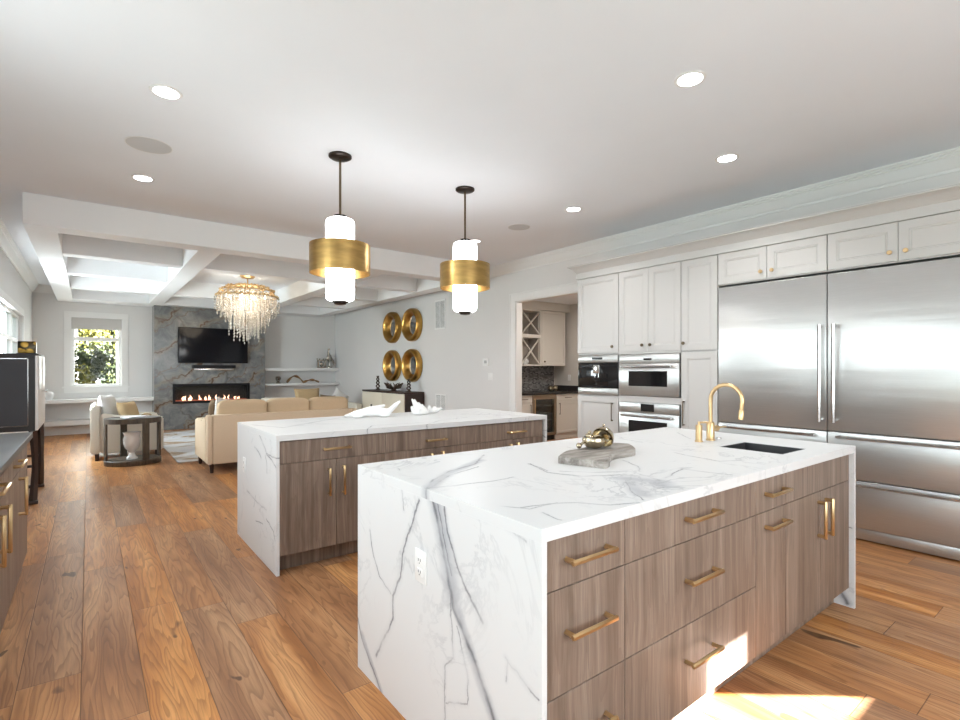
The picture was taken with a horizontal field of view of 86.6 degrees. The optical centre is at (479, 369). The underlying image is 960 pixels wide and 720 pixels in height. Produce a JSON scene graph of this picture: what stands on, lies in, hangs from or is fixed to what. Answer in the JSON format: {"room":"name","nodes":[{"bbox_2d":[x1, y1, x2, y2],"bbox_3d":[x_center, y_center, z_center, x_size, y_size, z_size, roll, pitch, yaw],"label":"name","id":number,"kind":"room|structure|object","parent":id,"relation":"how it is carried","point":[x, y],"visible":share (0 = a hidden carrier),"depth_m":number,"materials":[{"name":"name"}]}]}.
{"room":"kitchen","nodes":[
{"label":"kitchen","id":0,"kind":"room"},
{"bbox_2d":[0,249,31,433],"bbox_3d":[-4.489,-0.185,4.237,0.150,3.060,15.390,0,0,-38],"label":"wall","id":1,"kind":"structure","parent":0,"point":[12,284],"depth_m":8.26,"materials":[{"name":"paint"}]},
{"bbox_2d":[0,288,23,352],"bbox_3d":[-6.601,-0.285,7.066,0.150,1.480,4.330,0,0,-38],"label":"window","id":2,"kind":"structure","parent":1,"relation":"in","point":[9,313],"depth_m":7.82,"materials":[{"name":"paint"}]},
{"bbox_2d":[0,218,38,291],"bbox_3d":[-4.370,-1.637,4.297,0.112,0.154,15.140,0,0,-38],"label":"trim","id":3,"kind":"structure","parent":1,"relation":"attached to","point":[8,246],"depth_m":7.42,"materials":[{"name":"paint"}]},
{"bbox_2d":[32,292,334,420],"bbox_3d":[-6.570,-0.185,12.249,6.320,3.060,0.150,0,0,-38],"label":"wall","id":4,"kind":"structure","parent":0,"point":[290,341],"depth_m":11.40,"materials":[{"name":"paint"}]},
{"bbox_2d":[44,419,89,435],"bbox_3d":[-8.117,1.195,10.750,2.037,0.300,0.339,0,0,-38],"label":"trim","id":5,"kind":"structure","parent":4,"relation":"attached to","point":[74,426],"depth_m":10.44,"materials":[{"name":"paint"}]},
{"bbox_2d":[62,311,129,392],"bbox_3d":[-8.216,-0.362,10.920,1.160,1.705,0.150,0,0,-38],"label":"window","id":6,"kind":"structure","parent":4,"relation":"in","point":[86,320],"depth_m":10.86,"materials":[{"name":"paint"}]},
{"bbox_2d":[72,317,120,330],"bbox_3d":[-8.218,-0.975,10.923,0.850,0.240,0.020,0,0,-38],"label":"roller shade","id":7,"kind":"object","parent":6,"relation":"attached to","point":[104,323],"depth_m":10.91,"materials":[{"name":"fabric"}]},
{"bbox_2d":[45,397,153,403],"bbox_3d":[-8.092,0.645,10.718,2.037,0.070,0.419,0,0,-38],"label":"trim","id":8,"kind":"structure","parent":4,"relation":"attached to","point":[118,399],"depth_m":10.52,"materials":[{"name":"paint"}]},
{"bbox_2d":[265,368,339,370],"bbox_3d":[-4.697,0.000,13.380,1.963,0.080,0.339,0,0,-38],"label":"wall shelf","id":9,"kind":"object","parent":4,"relation":"attached to","point":[266,369],"visible":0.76,"depth_m":13.23,"materials":[{"name":"paint"}]},
{"bbox_2d":[265,382,339,385],"bbox_3d":[-4.697,0.385,13.380,1.963,0.060,0.339,0,0,-38],"label":"wall shelf","id":10,"kind":"object","parent":4,"relation":"attached to","point":[324,383],"visible":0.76,"depth_m":13.17,"materials":[{"name":"paint"}]},
{"bbox_2d":[152,305,264,429],"bbox_3d":[-6.362,-0.033,12.037,2.310,2.756,0.439,0,0,-38],"label":"wall","id":11,"kind":"structure","parent":0,"point":[166,320],"depth_m":11.54,"materials":[{"name":"grey stone"}]},
{"bbox_2d":[173,383,249,403],"bbox_3d":[-6.313,0.548,11.973,1.610,0.445,0.310,0,0,-38],"label":"fireplace","id":12,"kind":"object","parent":11,"relation":"in","point":[182,393],"visible":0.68,"depth_m":11.98,"materials":[{"name":"black metal"}]},
{"bbox_2d":[178,327,247,362],"bbox_3d":[-6.184,-0.551,11.830,1.450,0.808,0.104,0,0,-38],"label":"television","id":13,"kind":"object","parent":11,"relation":"attached to","point":[195,345],"visible":1,"depth_m":11.74,"materials":[{"name":"black glass"}]},
{"bbox_2d":[192,365,235,369],"bbox_3d":[-6.174,-0.042,11.826,0.910,0.125,0.122,0,0,-38],"label":"soundbar","id":14,"kind":"object","parent":11,"relation":"attached to","point":[196,367],"visible":1,"depth_m":11.78,"materials":[{"name":"black plastic"}]},
{"bbox_2d":[0,0,959,289],"bbox_3d":[-1.996,-1.775,6.286,6.700,0.120,15.600,0,0,-38],"label":"ceiling","id":15,"kind":"structure","parent":0,"point":[542,108],"depth_m":3.29,"materials":[{"name":"paint"}]},
{"bbox_2d":[25,229,72,298],"bbox_3d":[-6.347,-1.563,7.633,0.255,0.302,6.159,0,0,-38],"label":"ceiling beam","id":16,"kind":"structure","parent":15,"relation":"attached to","point":[48,246],"depth_m":6.53,"materials":[{"name":"paint"}]},
{"bbox_2d":[70,275,156,294],"bbox_3d":[-6.648,-1.569,9.284,1.279,0.290,0.205,0,0,-38],"label":"ceiling beam","id":17,"kind":"structure","parent":15,"relation":"attached to","point":[76,282],"depth_m":9.18,"materials":[{"name":"paint"}]},
{"bbox_2d":[67,257,167,283],"bbox_3d":[-5.642,-1.569,7.976,1.279,0.290,0.205,0,0,-38],"label":"ceiling beam","id":18,"kind":"structure","parent":15,"relation":"attached to","point":[75,266],"depth_m":7.88,"materials":[{"name":"paint"}]},
{"bbox_2d":[63,234,182,267],"bbox_3d":[-4.667,-1.569,6.708,1.279,0.290,0.205,0,0,-38],"label":"ceiling beam","id":19,"kind":"structure","parent":15,"relation":"attached to","point":[76,246],"depth_m":6.60,"materials":[{"name":"paint"}]},
{"bbox_2d":[124,136,172,153],"bbox_3d":[-2.528,-1.712,3.889,0.310,0.004,0.310,0,0,-38],"label":"ceiling speaker","id":20,"kind":"object","parent":15,"relation":"attached to","point":[145,144],"visible":1,"depth_m":3.89,"materials":[{"name":"paint"}]},
{"bbox_2d":[149,84,182,99],"bbox_3d":[-1.940,-1.711,3.146,0.180,0.006,0.180,0,0,-38],"label":"recessed light","id":21,"kind":"object","parent":15,"relation":"in","point":[160,90],"visible":1,"depth_m":3.14,"materials":[{"name":"paint"}]},
{"bbox_2d":[149,249,220,304],"bbox_3d":[-5.132,-1.563,8.568,0.250,0.302,6.159,0,0,-38],"label":"ceiling beam","id":22,"kind":"structure","parent":15,"relation":"attached to","point":[194,261],"depth_m":7.60,"materials":[{"name":"paint"}]},
{"bbox_2d":[57,289,326,317],"bbox_3d":[-6.337,-1.563,11.930,5.510,0.302,0.639,0,0,-38],"label":"ceiling beam","id":23,"kind":"structure","parent":15,"relation":"attached to","point":[82,296],"depth_m":11.06,"materials":[{"name":"paint"}]},
{"bbox_2d":[173,282,277,303],"bbox_3d":[-5.174,-1.569,10.418,1.939,0.290,0.205,0,0,-38],"label":"ceiling beam","id":24,"kind":"structure","parent":15,"relation":"attached to","point":[191,289],"depth_m":10.05,"materials":[{"name":"paint"}]},
{"bbox_2d":[22,192,448,280],"bbox_3d":[-2.306,-1.563,6.689,5.510,0.302,0.265,0,0,-38],"label":"ceiling beam","id":25,"kind":"structure","parent":15,"relation":"attached to","point":[46,213],"depth_m":5.75,"materials":[{"name":"paint"}]},
{"bbox_2d":[214,275,279,344],"bbox_3d":[-4.219,-1.085,9.245,1.068,1.257,1.079,0,0,45],"label":"chandelier","id":26,"kind":"object","parent":15,"relation":"hanging from","point":[262,297],"visible":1,"depth_m":9.07,"materials":[{"name":"clear glass"}]},
{"bbox_2d":[201,254,325,283],"bbox_3d":[-3.193,-1.569,7.842,1.939,0.290,0.205,0,0,-38],"label":"ceiling beam","id":27,"kind":"structure","parent":15,"relation":"attached to","point":[223,263],"depth_m":7.66,"materials":[{"name":"paint"}]},
{"bbox_2d":[290,297,345,308],"bbox_3d":[-3.700,-1.569,11.552,1.279,0.290,0.205,0,0,-38],"label":"ceiling beam","id":28,"kind":"structure","parent":15,"relation":"attached to","point":[321,302],"depth_m":11.50,"materials":[{"name":"paint"}]},
{"bbox_2d":[262,272,382,310],"bbox_3d":[-3.396,-1.563,9.903,0.250,0.302,6.159,0,0,-38],"label":"ceiling beam","id":29,"kind":"structure","parent":15,"relation":"attached to","point":[298,291],"depth_m":9.85,"materials":[{"name":"paint"}]},
{"bbox_2d":[309,151,369,304],"bbox_3d":[-1.121,-1.115,4.083,0.474,1.198,0.474,0,0,-38],"label":"pendant lamp","id":30,"kind":"object","parent":15,"relation":"hanging from","point":[342,259],"visible":1,"depth_m":3.97,"materials":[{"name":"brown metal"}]},
{"bbox_2d":[315,287,376,301],"bbox_3d":[-2.694,-1.569,10.244,1.279,0.290,0.205,0,0,-38],"label":"ceiling beam","id":31,"kind":"structure","parent":15,"relation":"attached to","point":[361,294],"depth_m":10.39,"materials":[{"name":"paint"}]},
{"bbox_2d":[320,278,441,315],"bbox_3d":[-2.181,-1.563,10.837,0.255,0.302,6.159,0,0,-38],"label":"ceiling beam","id":32,"kind":"structure","parent":15,"relation":"attached to","point":[424,286],"depth_m":10.27,"materials":[{"name":"paint"}]},
{"bbox_2d":[355,274,416,292],"bbox_3d":[-1.718,-1.569,8.976,1.279,0.290,0.205,0,0,-38],"label":"ceiling beam","id":33,"kind":"structure","parent":15,"relation":"attached to","point":[383,282],"depth_m":8.97,"materials":[{"name":"paint"}]},
{"bbox_2d":[440,186,489,314],"bbox_3d":[-0.142,-1.115,4.836,0.474,1.198,0.474,0,0,-38],"label":"pendant lamp","id":34,"kind":"object","parent":15,"relation":"hanging from","point":[464,275],"visible":1,"depth_m":4.73,"materials":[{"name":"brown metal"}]},
{"bbox_2d":[674,70,706,87],"bbox_3d":[1.240,-1.711,3.005,0.180,0.006,0.180,0,0,-38],"label":"recessed light","id":35,"kind":"object","parent":15,"relation":"in","point":[692,78],"visible":1,"depth_m":2.99,"materials":[{"name":"paint"}]},
{"bbox_2d":[715,153,738,162],"bbox_3d":[2.003,-1.711,4.128,0.180,0.006,0.180,0,0,-38],"label":"recessed light","id":36,"kind":"object","parent":15,"relation":"in","point":[725,158],"visible":1,"depth_m":4.12,"materials":[{"name":"paint"}]},
{"bbox_2d":[0,428,959,719],"bbox_3d":[-1.014,1.405,6.978,9.100,0.120,15.700,0,0,-38],"label":"floor","id":37,"kind":"structure","parent":0,"point":[138,595],"depth_m":2.67,"materials":[{"name":"brown wood"}]},
{"bbox_2d":[0,468,12,633],"bbox_3d":[-2.346,0.908,2.080,0.614,0.874,0.997,0,0,-38],"label":"base cabinet","id":38,"kind":"object","parent":37,"relation":"on","point":[6,511],"visible":0.95,"depth_m":2.41,"materials":[{"name":"beige wood"}]},
{"bbox_2d":[0,432,32,476],"bbox_3d":[-2.676,0.450,2.493,0.596,0.040,2.095,0,0,-38],"label":"countertop","id":39,"kind":"structure","parent":38,"relation":"on","point":[11,444],"depth_m":2.88,"materials":[{"name":"stone"}]},
{"bbox_2d":[1,445,27,630],"bbox_3d":[-2.969,0.908,2.889,0.614,0.874,1.039,0,0,-38],"label":"base cabinet","id":40,"kind":"object","parent":37,"relation":"on","point":[17,471],"visible":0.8,"depth_m":2.99,"materials":[{"name":"beige wood"}]},
{"bbox_2d":[0,353,47,504],"bbox_3d":[-4.907,0.594,5.360,0.534,1.502,1.040,0,0,-38],"label":"bar cabinet","id":41,"kind":"object","parent":37,"relation":"on","point":[22,376],"visible":0.97,"depth_m":5.04,"materials":[{"name":"black wood"}]},
{"bbox_2d":[16,341,37,353],"bbox_3d":[-4.617,-0.222,5.191,0.154,0.130,0.114,0,0,-38],"label":"decorative box","id":42,"kind":"object","parent":41,"relation":"on","point":[24,347],"visible":0.97,"depth_m":5.16,"materials":[{"name":"gold metal"}]},
{"bbox_2d":[90,402,163,460],"bbox_3d":[-5.570,0.932,8.029,0.920,0.826,0.920,0,0,-38],"label":"armchair","id":43,"kind":"object","parent":37,"relation":"on","point":[96,418],"visible":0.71,"depth_m":7.54,"materials":[{"name":"beige fabric"}]},
{"bbox_2d":[97,394,118,414],"bbox_3d":[-5.719,0.615,7.838,0.203,0.453,0.441,0,0,-18],"label":"throw pillow","id":44,"kind":"object","parent":43,"relation":"on","point":[107,404],"visible":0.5,"depth_m":7.70,"materials":[{"name":"white fabric"}]},
{"bbox_2d":[116,401,139,414],"bbox_3d":[-5.474,0.680,7.938,0.206,0.361,0.404,0,0,-5],"label":"throw pillow","id":45,"kind":"object","parent":43,"relation":"on","point":[127,408],"visible":0.52,"depth_m":7.84,"materials":[{"name":"beige fabric"}]},
{"bbox_2d":[103,416,160,466],"bbox_3d":[-4.985,1.018,7.318,0.690,0.655,0.600,0,0,-38],"label":"side table","id":46,"kind":"object","parent":37,"relation":"on","point":[146,458],"visible":0.93,"depth_m":7.18,"materials":[{"name":"grey wood"}]},
{"bbox_2d":[122,431,140,459],"bbox_3d":[-4.952,1.079,7.243,0.224,0.380,0.224,0,0,-38],"label":"urn","id":47,"kind":"object","parent":46,"relation":"on","point":[131,440],"visible":1,"depth_m":7.18,"materials":[{"name":"white ceramic"}]},
{"bbox_2d":[103,454,160,466],"bbox_3d":[-4.985,1.308,7.318,0.690,0.075,0.600,0,0,-38],"label":"shelf","id":48,"kind":"object","parent":46,"relation":"attached to","point":[121,461],"depth_m":7.14,"materials":[{"name":"grey wood"}]},
{"bbox_2d":[164,430,202,462],"bbox_3d":[-4.889,1.339,9.613,1.930,0.012,4.300,0,0,-38],"label":"area rug","id":49,"kind":"object","parent":37,"relation":"on","point":[180,445],"visible":0.18,"depth_m":8.93,"materials":[{"name":"white fabric"}]},
{"bbox_2d":[195,396,356,472],"bbox_3d":[-2.993,0.878,7.551,2.038,0.934,1.000,0,0,-38],"label":"sofa","id":50,"kind":"object","parent":37,"relation":"on","point":[215,435],"visible":0.57,"depth_m":6.90,"materials":[{"name":"beige fabric"}]},
{"bbox_2d":[216,399,266,413],"bbox_3d":[-3.259,0.598,6.981,0.624,0.373,0.220,0,0,-38],"label":"cushion","id":51,"kind":"object","parent":50,"relation":"on","point":[237,406],"depth_m":6.88,"materials":[{"name":"fabric"}]},
{"bbox_2d":[266,398,308,411],"bbox_3d":[-2.775,0.598,7.353,0.584,0.373,0.220,0,0,-38],"label":"cushion","id":52,"kind":"object","parent":50,"relation":"on","point":[275,404],"depth_m":7.24,"materials":[{"name":"fabric"}]},
{"bbox_2d":[308,396,347,409],"bbox_3d":[-2.305,0.598,7.714,0.589,0.373,0.220,0,0,-38],"label":"cushion","id":53,"kind":"object","parent":50,"relation":"on","point":[328,402],"depth_m":7.61,"materials":[{"name":"fabric"}]},
{"bbox_2d":[261,395,361,409],"bbox_3d":[-3.718,0.983,11.314,1.940,0.725,0.930,0,0,-38],"label":"sofa","id":54,"kind":"object","parent":37,"relation":"on","point":[357,406],"visible":0.08,"depth_m":11.51,"materials":[{"name":"beige fabric"}]},
{"bbox_2d":[294,388,318,399],"bbox_3d":[-3.871,0.653,11.430,0.580,0.466,0.213,0,0,-38],"label":"throw pillow","id":55,"kind":"object","parent":54,"relation":"on","point":[299,393],"visible":0.44,"depth_m":11.37,"materials":[{"name":"beige fabric"}]},
{"bbox_2d":[280,433,384,569],"bbox_3d":[-1.317,0.907,3.962,0.766,0.876,1.092,0,0,-38],"label":"base cabinet","id":56,"kind":"object","parent":37,"relation":"on","point":[319,476],"visible":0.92,"depth_m":3.51,"materials":[{"name":"beige wood"}]},
{"bbox_2d":[237,408,546,576],"bbox_3d":[-0.677,0.888,4.488,2.465,0.915,1.090,0,0,-38],"label":"countertop","id":57,"kind":"structure","parent":37,"relation":"on","point":[258,489],"depth_m":3.84,"materials":[{"name":"stone"}]},
{"bbox_2d":[344,401,400,417],"bbox_3d":[-0.967,0.359,4.598,0.511,0.143,0.143,0,0,-20],"label":"sculpture","id":58,"kind":"object","parent":57,"relation":"on","point":[378,410],"visible":1,"depth_m":4.54,"materials":[{"name":"white ceramic"}]},
{"bbox_2d":[411,399,441,414],"bbox_3d":[-0.504,0.351,4.882,0.084,0.157,0.396,0,0,41],"label":"sculpture","id":59,"kind":"object","parent":57,"relation":"on","point":[417,408],"visible":1,"depth_m":4.79,"materials":[{"name":"white ceramic"}]},
{"bbox_2d":[362,389,423,412],"bbox_3d":[-1.919,0.900,10.988,0.481,0.890,1.960,0,0,-38],"label":"sideboard","id":60,"kind":"object","parent":37,"relation":"on","point":[370,397],"visible":0.39,"depth_m":10.54,"materials":[{"name":"brown wood"}]},
{"bbox_2d":[385,425,479,460],"bbox_3d":[-0.659,0.907,4.469,0.893,0.876,1.092,0,0,-38],"label":"base cabinet","id":61,"kind":"object","parent":37,"relation":"on","point":[436,441],"visible":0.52,"depth_m":4.03,"materials":[{"name":"beige wood"}]},
{"bbox_2d":[479,419,542,449],"bbox_3d":[-0.003,0.907,4.973,0.761,0.876,1.092,0,0,-38],"label":"base cabinet","id":62,"kind":"object","parent":37,"relation":"on","point":[495,435],"visible":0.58,"depth_m":4.55,"materials":[{"name":"beige wood"}]},
{"bbox_2d":[522,395,531,413],"bbox_3d":[0.606,0.908,9.496,0.440,0.874,0.682,0,0,-38],"label":"base cabinet","id":63,"kind":"object","parent":37,"relation":"on","point":[526,399],"visible":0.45,"depth_m":9.31,"materials":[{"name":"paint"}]},
{"bbox_2d":[522,385,577,395],"bbox_3d":[1.096,0.398,9.875,1.718,0.146,0.679,0,0,-38],"label":"countertop","id":64,"kind":"structure","parent":63,"relation":"on","point":[562,389],"depth_m":9.96,"materials":[{"name":"black stone"}]},
{"bbox_2d":[532,394,555,439],"bbox_3d":[1.036,0.909,9.819,0.625,0.872,0.677,0,0,-38],"label":"wine cooler","id":65,"kind":"object","parent":37,"relation":"on","point":[541,404],"visible":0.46,"depth_m":9.76,"materials":[{"name":"brown glass"}]},
{"bbox_2d":[554,393,577,438],"bbox_3d":[1.530,0.908,10.207,0.620,0.874,0.682,0,0,-38],"label":"base cabinet","id":66,"kind":"object","parent":37,"relation":"on","point":[566,404],"visible":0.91,"depth_m":9.95,"materials":[{"name":"paint"}]},
{"bbox_2d":[547,520,623,719],"bbox_3d":[-0.018,0.907,1.940,0.360,0.876,1.183,0,0,-38],"label":"base cabinet","id":67,"kind":"object","parent":37,"relation":"on","point":[585,569],"visible":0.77,"depth_m":1.50,"materials":[{"name":"beige wood"}]},
{"bbox_2d":[578,273,619,437],"bbox_3d":[1.625,0.119,6.238,0.655,2.452,0.615,0,0,-38],"label":"tall cabinet","id":68,"kind":"object","parent":37,"relation":"on","point":[598,297],"visible":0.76,"depth_m":6.06,"materials":[{"name":"paint"}]},
{"bbox_2d":[578,355,618,395],"bbox_3d":[1.583,0.066,6.201,0.530,0.473,0.592,0,0,-38],"label":"coffee machine","id":69,"kind":"object","parent":68,"relation":"in","point":[597,374],"visible":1,"depth_m":6.03,"materials":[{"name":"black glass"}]},
{"bbox_2d":[358,427,855,719],"bbox_3d":[0.783,0.888,2.589,2.465,0.915,1.180,0,0,-38],"label":"countertop","id":70,"kind":"structure","parent":37,"relation":"on","point":[469,643],"depth_m":1.86,"materials":[{"name":"stone"}]},
{"bbox_2d":[415,547,426,585],"bbox_3d":[-0.218,0.720,1.863,0.009,0.118,0.075,0,0,-38],"label":"power outlet","id":71,"kind":"object","parent":70,"relation":"attached to","point":[420,556],"visible":1,"depth_m":1.85,"materials":[{"name":"white plastic"}]},
{"bbox_2d":[558,443,634,468],"bbox_3d":[0.595,0.414,2.516,0.261,0.033,0.588,0,0,34],"label":"serving board","id":72,"kind":"object","parent":70,"relation":"on","point":[601,457],"visible":0.88,"depth_m":2.38,"materials":[{"name":"grey stone"}]},
{"bbox_2d":[576,424,613,448],"bbox_3d":[0.583,0.338,2.568,0.199,0.117,0.128,0,0,-38],"label":"sculpture","id":73,"kind":"object","parent":72,"relation":"on","point":[603,436],"visible":1,"depth_m":2.55,"materials":[{"name":"gold metal"}]},
{"bbox_2d":[582,436,605,448],"bbox_3d":[0.574,0.368,2.567,0.118,0.056,0.118,0,0,-38],"label":"bowl","id":74,"kind":"object","parent":73,"relation":"on","point":[594,442],"depth_m":2.53,"materials":[{"name":"gold metal"}]},
{"bbox_2d":[706,383,744,440],"bbox_3d":[1.505,0.255,3.066,0.178,0.351,0.228,0,0,-38],"label":"faucet","id":75,"kind":"object","parent":70,"relation":"on","point":[711,427],"visible":0.98,"depth_m":3.08,"materials":[{"name":"gold metal"}]},
{"bbox_2d":[721,442,802,453],"bbox_3d":[1.553,0.565,2.803,0.299,0.266,0.329,0,0,-38],"label":"sink","id":76,"kind":"object","parent":70,"relation":"in","point":[745,446],"visible":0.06,"depth_m":2.92,"materials":[{"name":"grey metal"}]},
{"bbox_2d":[619,261,681,404],"bbox_3d":[2.050,0.119,5.688,0.654,2.452,0.773,0,0,-38],"label":"tall cabinet","id":77,"kind":"object","parent":37,"relation":"on","point":[650,297],"visible":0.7,"depth_m":5.50,"materials":[{"name":"paint"}]},
{"bbox_2d":[619,353,680,397],"bbox_3d":[1.989,0.060,5.642,0.567,0.454,0.745,0,0,-38],"label":"wall oven","id":78,"kind":"object","parent":77,"relation":"in","point":[659,375],"visible":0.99,"depth_m":5.46,"materials":[{"name":"silver metal"}]},
{"bbox_2d":[619,401,680,432],"bbox_3d":[1.989,0.682,5.642,0.567,0.637,0.745,0,0,-38],"label":"wall oven","id":79,"kind":"object","parent":77,"relation":"in","point":[633,416],"visible":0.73,"depth_m":5.50,"materials":[{"name":"silver metal"}]},
{"bbox_2d":[624,482,754,719],"bbox_3d":[0.480,0.907,2.322,0.894,0.876,1.183,0,0,-38],"label":"base cabinet","id":80,"kind":"object","parent":37,"relation":"on","point":[689,566],"visible":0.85,"depth_m":1.82,"materials":[{"name":"beige wood"}]},
{"bbox_2d":[681,255,720,431],"bbox_3d":[2.402,0.119,5.228,0.655,2.452,0.383,0,0,-38],"label":"tall cabinet","id":81,"kind":"object","parent":37,"relation":"on","point":[699,276],"visible":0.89,"depth_m":5.06,"materials":[{"name":"paint"}]},
{"bbox_2d":[735,473,792,676],"bbox_3d":[0.954,0.907,2.687,0.300,0.876,1.183,0,0,-38],"label":"base cabinet","id":82,"kind":"object","parent":37,"relation":"on","point":[770,521],"visible":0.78,"depth_m":2.24,"materials":[{"name":"beige wood"}]},
{"bbox_2d":[718,273,829,442],"bbox_3d":[2.785,0.269,4.701,0.691,2.128,0.906,0,0,-38],"label":"refrigerator","id":83,"kind":"object","parent":37,"relation":"on","point":[773,335],"visible":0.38,"depth_m":4.48,"materials":[{"name":"silver metal"}]},
{"bbox_2d":[766,455,848,652],"bbox_3d":[1.417,0.907,3.043,0.865,0.876,1.183,0,0,-38],"label":"base cabinet","id":84,"kind":"object","parent":37,"relation":"on","point":[817,539],"visible":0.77,"depth_m":2.55,"materials":[{"name":"beige wood"}]},
{"bbox_2d":[828,256,959,560],"bbox_3d":[3.345,0.269,3.973,0.691,2.128,0.920,0,0,-38],"label":"refrigerator","id":85,"kind":"object","parent":37,"relation":"on","point":[894,330],"visible":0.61,"depth_m":3.79,"materials":[{"name":"silver metal"}]},
{"bbox_2d":[536,294,577,304],"bbox_3d":[1.826,-1.355,8.595,2.325,0.080,3.800,0,0,-38],"label":"ceiling","id":86,"kind":"structure","parent":0,"point":[570,299],"depth_m":9.70,"materials":[{"name":"paint"}]},
{"bbox_2d":[555,304,578,436],"bbox_3d":[2.708,0.015,9.273,0.100,2.660,3.600,0,0,-38],"label":"wall","id":87,"kind":"structure","parent":0,"point":[571,319],"depth_m":10.33,"materials":[{"name":"paint"}]},
{"bbox_2d":[335,171,959,410],"bbox_3d":[0.592,-0.185,8.207,0.105,3.060,15.290,0,0,-38],"label":"wall","id":88,"kind":"structure","parent":0,"point":[453,356],"depth_m":9.18,"materials":[{"name":"paint"}]},
{"bbox_2d":[382,312,400,342],"bbox_3d":[-1.970,-0.935,11.340,0.134,0.700,0.700,0,0,-38],"label":"wall mirror","id":89,"kind":"object","parent":88,"relation":"attached to","point":[391,328],"visible":0.98,"depth_m":11.34,"materials":[{"name":"gold metal"}]},
{"bbox_2d":[382,350,400,380],"bbox_3d":[-1.970,-0.085,11.340,0.134,0.700,0.700,0,0,-38],"label":"wall mirror","id":90,"kind":"object","parent":88,"relation":"attached to","point":[391,365],"visible":1,"depth_m":11.35,"materials":[{"name":"gold metal"}]},
{"bbox_2d":[401,308,422,341],"bbox_3d":[-1.433,-0.935,10.643,0.134,0.700,0.700,0,0,-38],"label":"wall mirror","id":91,"kind":"object","parent":88,"relation":"attached to","point":[411,324],"visible":1,"depth_m":10.64,"materials":[{"name":"gold metal"}]},
{"bbox_2d":[401,349,422,381],"bbox_3d":[-1.433,-0.085,10.643,0.134,0.700,0.700,0,0,-38],"label":"wall mirror","id":92,"kind":"object","parent":88,"relation":"attached to","point":[411,364],"visible":0.97,"depth_m":10.65,"materials":[{"name":"gold metal"}]},
{"bbox_2d":[435,299,445,329],"bbox_3d":[-0.774,-1.070,9.888,0.010,0.570,0.380,0,0,-38],"label":"air vent","id":93,"kind":"object","parent":88,"relation":"in","point":[440,305],"visible":1,"depth_m":9.88,"materials":[{"name":"white plastic"}]},
{"bbox_2d":[509,282,577,412],"bbox_3d":[1.147,0.063,7.464,0.140,2.565,2.035,0,0,-38],"label":"trim","id":94,"kind":"structure","parent":88,"relation":"attached to","point":[516,300],"depth_m":8.14,"materials":[{"name":"paint"}]},
{"bbox_2d":[490,147,959,277],"bbox_3d":[0.551,-1.637,8.082,0.112,0.154,15.140,0,0,-38],"label":"trim","id":95,"kind":"structure","parent":88,"relation":"attached to","point":[946,161],"depth_m":5.08,"materials":[{"name":"paint"}]},
{"bbox_2d":[718,235,830,286],"bbox_3d":[2.801,-0.956,4.716,0.648,0.302,0.912,0,0,-38],"label":"upper cabinet","id":96,"kind":"object","parent":88,"relation":"attached to","point":[808,256],"visible":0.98,"depth_m":4.49,"materials":[{"name":"paint"}]},
{"bbox_2d":[828,211,959,272],"bbox_3d":[3.363,-0.956,3.985,0.648,0.302,0.927,0,0,-38],"label":"upper cabinet","id":97,"kind":"object","parent":88,"relation":"attached to","point":[934,237],"visible":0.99,"depth_m":3.81,"materials":[{"name":"paint"}]},
{"bbox_2d":[567,183,959,279],"bbox_3d":[2.493,-1.189,5.068,0.707,0.162,3.704,0,0,-38],"label":"crown molding","id":98,"kind":"structure","parent":97,"relation":"on","point":[946,199],"depth_m":4.34,"materials":[{"name":"paint"}]},
{"bbox_3d":[0.698,0.015,10.062,2.325,2.660,0.100,0,0,-38],"label":"wall","id":99,"kind":"structure","parent":0,"visible":0},
{"bbox_2d":[522,366,553,390],"bbox_3d":[0.877,0.180,10.128,1.680,0.499,0.012,0,0,-38],"label":"backsplash","id":100,"kind":"structure","parent":99,"relation":"attached to","point":[534,378],"depth_m":10.34,"materials":[{"name":"grey tile"}]},
{"bbox_2d":[522,308,564,365],"bbox_3d":[0.975,-0.612,9.953,1.640,1.082,0.408,0,0,-38],"label":"wall cabinet","id":101,"kind":"object","parent":99,"relation":"attached to","point":[543,332],"visible":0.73,"depth_m":10.04,"materials":[{"name":"paint"}]},
{"bbox_2d":[522,301,569,312],"bbox_3d":[0.827,-1.234,9.832,2.199,0.160,0.420,0,0,-38],"label":"trim","id":102,"kind":"structure","parent":101,"relation":"on","point":[536,305],"depth_m":9.95,"materials":[{"name":"paint"}]},
{"label":"outside","id":103,"kind":"structure","parent":0,"visible":0},
{"bbox_3d":[-7.163,1.895,13.414,85.000,0.100,90.000,0,0,-38],"label":"ground","id":104,"kind":"structure","parent":103,"visible":0},
{"bbox_2d":[74,363,95,383],"bbox_3d":[-9.651,0.779,12.000,1.010,2.134,0.874,0,0,-38],"label":"tree","id":105,"kind":"object","parent":104,"relation":"on","point":[87,379],"visible":0.12,"depth_m":12.09,"materials":[{"name":"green plant"}]},
{"bbox_2d":[74,332,111,383],"bbox_3d":[-9.929,0.437,13.043,0.824,2.817,0.717,0,0,-38],"label":"tree","id":106,"kind":"object","parent":104,"relation":"on","point":[101,353],"visible":0.8,"depth_m":12.96,"materials":[{"name":"green plant"}]},
{"bbox_2d":[74,329,112,383],"bbox_3d":[-11.144,-1.178,14.040,1.701,6.046,1.358,0,0,-38],"label":"tree","id":107,"kind":"object","parent":104,"relation":"on","point":[76,333],"visible":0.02,"depth_m":14.16,"materials":[{"name":"yellow plant"}]},
{"bbox_2d":[78,330,118,383],"bbox_3d":[-13.261,-0.862,17.735,2.744,5.847,2.331,0,0,-38],"label":"tree","id":108,"kind":"object","parent":104,"relation":"on","point":[111,374],"visible":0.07,"depth_m":17.66,"materials":[{"name":"green plant"}]},
{"bbox_2d":[84,330,118,383],"bbox_3d":[-11.395,-1.422,15.950,1.721,6.535,1.474,0,0,-38],"label":"tree","id":109,"kind":"object","parent":104,"relation":"on","point":[114,331],"visible":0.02,"depth_m":15.94,"materials":[{"name":"yellow plant"}]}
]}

